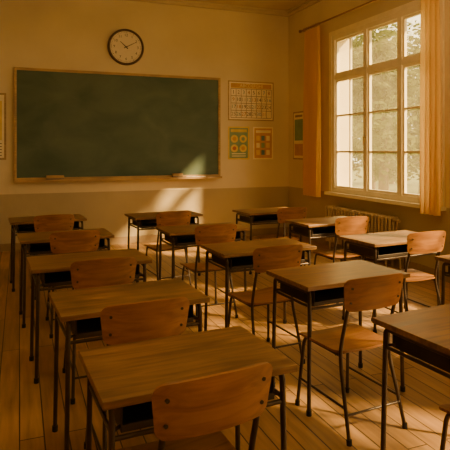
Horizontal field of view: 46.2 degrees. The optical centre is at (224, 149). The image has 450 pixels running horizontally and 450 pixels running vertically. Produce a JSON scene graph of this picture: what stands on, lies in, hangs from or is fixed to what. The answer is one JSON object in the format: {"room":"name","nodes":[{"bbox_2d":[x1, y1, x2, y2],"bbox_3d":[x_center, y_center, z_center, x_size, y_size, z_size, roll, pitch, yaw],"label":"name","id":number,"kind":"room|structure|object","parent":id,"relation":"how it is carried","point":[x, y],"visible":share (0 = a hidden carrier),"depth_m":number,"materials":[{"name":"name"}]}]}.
{"room":"classroom","nodes":[
{"label":"classroom","id":0,"kind":"room"},
{"bbox_2d":[0,0,288,243],"bbox_3d":[-2.307,-0.510,8.642,8.020,4.120,0.320,0,0,-21],"label":"wall","id":1,"kind":"structure","parent":0,"point":[177,40],"depth_m":8.90,"materials":[{"name":"paint"}]},
{"bbox_2d":[0,93,5,159],"bbox_3d":[-3.629,-0.360,7.946,0.610,1.020,0.012,0,0,-21],"label":"poster","id":2,"kind":"object","parent":1,"relation":"attached to","point":[2,95],"visible":1,"depth_m":8.04,"materials":[{"name":"yellow paper"}]},
{"bbox_2d":[14,67,221,182],"bbox_3d":[-1.642,-0.389,8.643,3.380,1.762,0.157,0,0,-21],"label":"chalkboard","id":3,"kind":"object","parent":1,"relation":"attached to","point":[77,125],"visible":1,"depth_m":8.62,"materials":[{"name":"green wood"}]},
{"bbox_2d":[46,175,63,179],"bbox_3d":[-2.652,0.433,8.234,0.260,0.075,0.060,0,0,-23],"label":"eraser","id":4,"kind":"object","parent":3,"relation":"on","point":[48,177],"visible":0.92,"depth_m":8.20,"materials":[{"name":"brown wood"}]},
{"bbox_2d":[172,173,182,176],"bbox_3d":[-0.807,0.433,8.953,0.180,0.075,0.060,0,0,-23],"label":"eraser","id":5,"kind":"object","parent":3,"relation":"on","point":[173,174],"visible":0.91,"depth_m":8.92,"materials":[{"name":"brown wood"}]},
{"bbox_2d":[107,29,143,64],"bbox_3d":[-1.632,-1.700,8.701,0.600,0.600,0.056,0,0,-21],"label":"wall clock","id":6,"kind":"object","parent":1,"relation":"attached to","point":[125,46],"visible":1,"depth_m":8.70,"materials":[{"name":"white plastic"}]},
{"bbox_2d":[0,227,287,251],"bbox_3d":[-2.245,1.490,8.484,7.380,0.120,0.020,0,0,-21],"label":"baseboard","id":7,"kind":"structure","parent":1,"relation":"attached to","point":[260,231],"depth_m":8.82,"materials":[{"name":"paint"}]},
{"bbox_2d":[129,0,289,16],"bbox_3d":[-2.232,-2.525,8.451,7.380,0.090,0.090,0,0,-21],"label":"trim","id":8,"kind":"structure","parent":1,"relation":"attached to","point":[189,3],"depth_m":9.28,"materials":[{"name":"paint"}]},
{"bbox_2d":[228,126,248,159],"bbox_3d":[0.247,-0.125,9.457,0.410,0.590,0.011,0,0,-21],"label":"chart poster","id":9,"kind":"object","parent":1,"relation":"attached to","point":[238,137],"visible":1,"depth_m":9.45,"materials":[{"name":"paper"}]},
{"bbox_2d":[228,80,273,120],"bbox_3d":[0.475,-0.885,9.544,0.900,0.710,0.015,0,0,-21],"label":"wall calendar","id":10,"kind":"object","parent":1,"relation":"attached to","point":[247,100],"visible":1,"depth_m":9.53,"materials":[{"name":"beige paper"}]},
{"bbox_2d":[253,127,272,158],"bbox_3d":[0.698,-0.125,9.634,0.400,0.590,0.009,0,0,-21],"label":"poster","id":11,"kind":"object","parent":1,"relation":"attached to","point":[262,136],"visible":1,"depth_m":9.63,"materials":[{"name":"paper"}]},
{"bbox_2d":[0,233,449,449],"bbox_3d":[0.172,1.650,2.284,8.020,0.200,13.970,0,0,-21],"label":"floor","id":12,"kind":"structure","parent":0,"point":[26,407],"depth_m":3.50,"materials":[{"name":"brown wood"}]},
{"bbox_2d":[8,214,86,291],"bbox_3d":[-2.063,1.170,6.118,0.820,0.760,0.480,0,0,-25],"label":"school desk","id":13,"kind":"object","parent":12,"relation":"on","point":[19,224],"visible":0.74,"depth_m":6.07,"materials":[{"name":"brown wood"}]},
{"bbox_2d":[33,214,74,299],"bbox_3d":[-1.887,1.113,5.752,0.419,0.877,0.528,0,0,-24],"label":"chair","id":14,"kind":"object","parent":12,"relation":"on","point":[54,222],"visible":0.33,"depth_m":5.52,"materials":[{"name":"brown wood"}]},
{"bbox_2d":[17,228,114,327],"bbox_3d":[-1.498,1.170,4.944,0.820,0.760,0.480,0,0,-24],"label":"school desk","id":15,"kind":"object","parent":12,"relation":"on","point":[36,243],"visible":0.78,"depth_m":4.87,"materials":[{"name":"brown wood"}]},
{"bbox_2d":[46,230,99,337],"bbox_3d":[-1.346,1.113,4.643,0.419,0.877,0.528,0,0,-23],"label":"chair","id":16,"kind":"object","parent":12,"relation":"on","point":[79,240],"visible":0.46,"depth_m":4.41,"materials":[{"name":"brown wood"}]},
{"bbox_2d":[26,248,151,383],"bbox_3d":[-0.997,1.170,3.851,0.820,0.760,0.480,0,0,-24],"label":"school desk","id":17,"kind":"object","parent":12,"relation":"on","point":[52,270],"visible":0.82,"depth_m":3.80,"materials":[{"name":"brown wood"}]},
{"bbox_2d":[62,257,136,404],"bbox_3d":[-0.845,1.113,3.518,0.419,0.877,0.528,0,0,-23],"label":"chair","id":18,"kind":"object","parent":12,"relation":"on","point":[101,272],"visible":0.42,"depth_m":3.28,"materials":[{"name":"brown wood"}]},
{"bbox_2d":[48,278,209,449],"bbox_3d":[-0.530,1.170,2.874,0.771,0.760,0.480,0,0,-25],"label":"school desk","id":19,"kind":"object","parent":12,"relation":"on","point":[81,309],"visible":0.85,"depth_m":2.81,"materials":[{"name":"brown wood"}]},
{"bbox_2d":[84,297,189,449],"bbox_3d":[-0.444,1.113,2.590,0.419,0.877,0.528,0,0,-24],"label":"chair","id":20,"kind":"object","parent":12,"relation":"on","point":[152,319],"visible":0.35,"depth_m":2.35,"materials":[{"name":"brown wood"}]},
{"bbox_2d":[125,210,202,282],"bbox_3d":[-0.760,1.170,6.519,0.853,0.760,0.480,0,0,-26],"label":"school desk","id":21,"kind":"object","parent":12,"relation":"on","point":[147,220],"visible":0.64,"depth_m":6.46,"materials":[{"name":"brown wood"}]},
{"bbox_2d":[144,211,191,285],"bbox_3d":[-0.664,1.113,6.035,0.419,0.877,0.528,0,0,-27],"label":"chair","id":22,"kind":"object","parent":12,"relation":"on","point":[172,218],"visible":0.62,"depth_m":5.84,"materials":[{"name":"brown wood"}]},
{"bbox_2d":[78,326,297,449],"bbox_3d":[-0.156,1.170,2.011,0.713,0.760,0.480,0,0,-24],"label":"school desk","id":23,"kind":"object","parent":12,"relation":"on","point":[122,379],"visible":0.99,"depth_m":1.95,"materials":[{"name":"brown wood"}]},
{"bbox_2d":[117,362,272,449],"bbox_3d":[-0.128,1.113,1.822,0.419,0.877,0.528,0,0,-27],"label":"chair","id":24,"kind":"object","parent":12,"relation":"on","point":[189,414],"visible":1,"depth_m":1.60,"materials":[{"name":"brown wood"}]},
{"bbox_2d":[155,222,249,291],"bbox_3d":[-0.231,1.170,5.384,0.853,0.760,0.480,0,0,-25],"label":"school desk","id":25,"kind":"object","parent":12,"relation":"on","point":[180,236],"visible":0.64,"depth_m":5.34,"materials":[{"name":"brown wood"}]},
{"bbox_2d":[180,224,237,321],"bbox_3d":[-0.166,1.113,5.006,0.419,0.877,0.528,0,0,-23],"label":"chair","id":26,"kind":"object","parent":12,"relation":"on","point":[219,233],"visible":0.7,"depth_m":4.81,"materials":[{"name":"brown wood"}]},
{"bbox_2d":[200,238,316,330],"bbox_3d":[0.272,1.170,4.367,0.836,0.760,0.480,0,0,-25],"label":"school desk","id":27,"kind":"object","parent":12,"relation":"on","point":[233,256],"visible":0.74,"depth_m":4.31,"materials":[{"name":"brown wood"}]},
{"bbox_2d":[228,244,304,363],"bbox_3d":[0.289,1.113,3.959,0.419,0.877,0.528,0,0,-26],"label":"chair","id":28,"kind":"object","parent":12,"relation":"on","point":[280,256],"visible":0.81,"depth_m":3.79,"materials":[{"name":"brown wood"}]},
{"bbox_2d":[232,207,301,273],"bbox_3d":[0.571,1.170,6.931,0.820,0.760,0.480,0,0,-25],"label":"school desk","id":29,"kind":"object","parent":12,"relation":"on","point":[262,216],"visible":0.42,"depth_m":6.82,"materials":[{"name":"brown wood"}]},
{"bbox_2d":[258,207,306,282],"bbox_3d":[0.708,1.113,6.463,0.419,0.877,0.528,0,0,-26],"label":"chair","id":30,"kind":"object","parent":12,"relation":"on","point":[288,213],"visible":0.56,"depth_m":6.23,"materials":[{"name":"brown wood"}]},
{"bbox_2d":[285,216,369,261],"bbox_3d":[1.147,1.170,5.921,0.820,0.760,0.480,0,0,-25],"label":"school desk","id":31,"kind":"object","parent":12,"relation":"on","point":[322,227],"visible":0.49,"depth_m":5.82,"materials":[{"name":"brown wood"}]},
{"bbox_2d":[266,260,409,416],"bbox_3d":[0.728,1.170,3.418,0.787,0.760,0.480,0,0,-26],"label":"school desk","id":32,"kind":"object","parent":12,"relation":"on","point":[319,284],"visible":0.7,"depth_m":3.34,"materials":[{"name":"brown wood"}]},
{"bbox_2d":[313,216,368,303],"bbox_3d":[1.219,1.113,5.589,0.419,0.877,0.528,0,0,-23],"label":"chair","id":33,"kind":"object","parent":12,"relation":"on","point":[354,224],"visible":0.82,"depth_m":5.38,"materials":[{"name":"brown wood"}]},
{"bbox_2d":[295,273,407,446],"bbox_3d":[0.722,1.113,3.066,0.419,0.877,0.528,0,0,-26],"label":"chair","id":34,"kind":"object","parent":12,"relation":"on","point":[379,291],"visible":0.95,"depth_m":2.92,"materials":[{"name":"brown wood"}]},
{"bbox_2d":[325,205,400,269],"bbox_3d":[1.946,1.211,7.535,0.161,0.678,1.689,0,0,-21],"label":"radiator","id":35,"kind":"object","parent":12,"relation":"on","point":[391,224],"visible":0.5,"depth_m":7.25,"materials":[{"name":"metal"}]},
{"bbox_2d":[339,230,439,332],"bbox_3d":[1.517,1.170,4.809,0.820,0.760,0.480,0,0,-26],"label":"school desk","id":36,"kind":"object","parent":12,"relation":"on","point":[381,245],"visible":0.66,"depth_m":4.71,"materials":[{"name":"brown wood"}]},
{"bbox_2d":[371,231,445,320],"bbox_3d":[1.610,1.113,4.615,0.419,0.877,0.528,0,0,-23],"label":"chair","id":37,"kind":"object","parent":12,"relation":"on","point":[428,241],"visible":0.71,"depth_m":4.41,"materials":[{"name":"brown wood"}]},
{"bbox_2d":[372,304,449,449],"bbox_3d":[1.160,1.170,2.449,0.804,0.760,0.480,0,0,-26],"label":"school desk","id":38,"kind":"object","parent":12,"relation":"on","point":[423,334],"visible":1,"depth_m":2.39,"materials":[{"name":"brown wood"}]},
{"bbox_2d":[435,255,449,304],"bbox_3d":[2.032,1.170,3.873,0.820,0.760,0.480,0,0,-24],"label":"school desk","id":39,"kind":"object","parent":12,"relation":"on","point":[445,258],"visible":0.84,"depth_m":3.89,"materials":[{"name":"brown wood"}]},
{"bbox_2d":[439,403,449,449],"bbox_3d":[1.193,1.113,2.144,0.419,0.877,0.528,0,0,-25],"label":"chair","id":40,"kind":"object","parent":12,"relation":"on","point":[444,407],"visible":1,"depth_m":2.26,"materials":[{"name":"brown wood"}]},
{"bbox_2d":[192,0,306,10],"bbox_3d":[0.172,-2.670,2.284,8.020,0.200,13.970,0,0,-21],"label":"ceiling","id":41,"kind":"structure","parent":0,"point":[285,5],"depth_m":9.24,"materials":[{"name":"paint"}]},
{"bbox_2d":[289,0,449,271],"bbox_3d":[3.759,-0.510,3.682,0.320,4.120,13.330,0,0,-21],"label":"wall","id":42,"kind":"structure","parent":0,"point":[411,219],"depth_m":8.52,"materials":[{"name":"paint"}]},
{"bbox_2d":[293,111,302,159],"bbox_3d":[1.327,-0.260,9.458,0.012,0.860,0.420,0,0,-21],"label":"poster","id":43,"kind":"object","parent":42,"relation":"attached to","point":[297,116],"visible":0.79,"depth_m":9.46,"materials":[{"name":"green paper"}]},
{"bbox_2d":[287,0,321,15],"bbox_3d":[3.585,-2.525,3.566,0.090,0.090,13.240,0,0,-21],"label":"trim","id":44,"kind":"structure","parent":42,"relation":"attached to","point":[308,3],"depth_m":9.25,"materials":[{"name":"paint"}]},
{"bbox_2d":[299,0,375,32],"bbox_3d":[1.966,-2.050,7.588,0.182,0.053,3.390,0,0,-21],"label":"curtain rod","id":45,"kind":"object","parent":42,"relation":"attached to","point":[371,1],"visible":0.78,"depth_m":8.00,"materials":[{"name":"gold metal"}]},
{"bbox_2d":[303,23,320,196],"bbox_3d":[1.438,-0.656,8.767,0.079,2.842,0.507,0,0,-21],"label":"curtain","id":46,"kind":"object","parent":45,"relation":"hanging from","point":[312,57],"visible":1,"depth_m":8.71,"materials":[{"name":"fabric"}]},
{"bbox_2d":[420,0,440,215],"bbox_3d":[2.425,-0.656,6.236,0.075,2.842,0.287,0,0,-21],"label":"curtain","id":47,"kind":"object","parent":45,"relation":"hanging from","point":[430,128],"visible":1,"depth_m":6.21,"materials":[{"name":"fabric"}]},
{"bbox_2d":[288,227,449,282],"bbox_3d":[3.604,1.490,3.611,0.020,0.120,13.310,0,0,-21],"label":"baseboard","id":48,"kind":"structure","parent":42,"relation":"attached to","point":[412,265],"depth_m":6.87,"materials":[{"name":"paint"}]},
{"bbox_2d":[324,0,445,210],"bbox_3d":[2.136,-0.588,7.364,0.170,2.605,2.510,0,0,-21],"label":"window","id":49,"kind":"structure","parent":42,"relation":"in","point":[399,15],"depth_m":7.38,"materials":[{"name":"paint"}]},
{"label":"outside","id":50,"kind":"structure","parent":0,"visible":0},
{"bbox_2d":[352,163,419,193],"bbox_3d":[26.657,1.850,21.126,54.980,0.100,100.000,0,0,-21],"label":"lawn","id":51,"kind":"structure","parent":50,"point":[413,184],"depth_m":28.32,"materials":[{"name":"green plant"}]},
{"bbox_2d":[352,39,412,181],"bbox_3d":[4.224,-1.287,19.410,4.406,6.191,4.538,0,0,-21],"label":"tree","id":52,"kind":"object","parent":51,"relation":"on","point":[354,148],"visible":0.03,"depth_m":18.81,"materials":[{"name":"green plant"}]},
{"bbox_2d":[352,90,417,183],"bbox_3d":[8.858,-1.857,27.986,6.487,7.329,4.106,0,0,38],"label":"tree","id":53,"kind":"object","parent":51,"relation":"on","point":[417,90],"visible":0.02,"depth_m":28.02,"materials":[{"name":"green plant"}]},
{"bbox_2d":[352,19,419,190],"bbox_3d":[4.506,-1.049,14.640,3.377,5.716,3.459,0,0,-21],"label":"tree","id":54,"kind":"object","parent":51,"relation":"on","point":[384,93],"visible":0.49,"depth_m":14.16,"materials":[{"name":"green plant"}]},
{"bbox_2d":[372,67,419,193],"bbox_3d":[7.375,-0.834,20.408,4.845,5.288,3.463,0,0,17],"label":"tree","id":55,"kind":"object","parent":51,"relation":"on","point":[415,122],"visible":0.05,"depth_m":20.05,"materials":[{"name":"green plant"}]},
{"bbox_2d":[394,20,419,169],"bbox_3d":[7.149,-1.176,16.446,3.372,5.970,4.018,0,0,-21],"label":"tree","id":56,"kind":"object","parent":51,"relation":"on","point":[415,50],"visible":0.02,"depth_m":17.04,"materials":[{"name":"green plant"}]}
]}

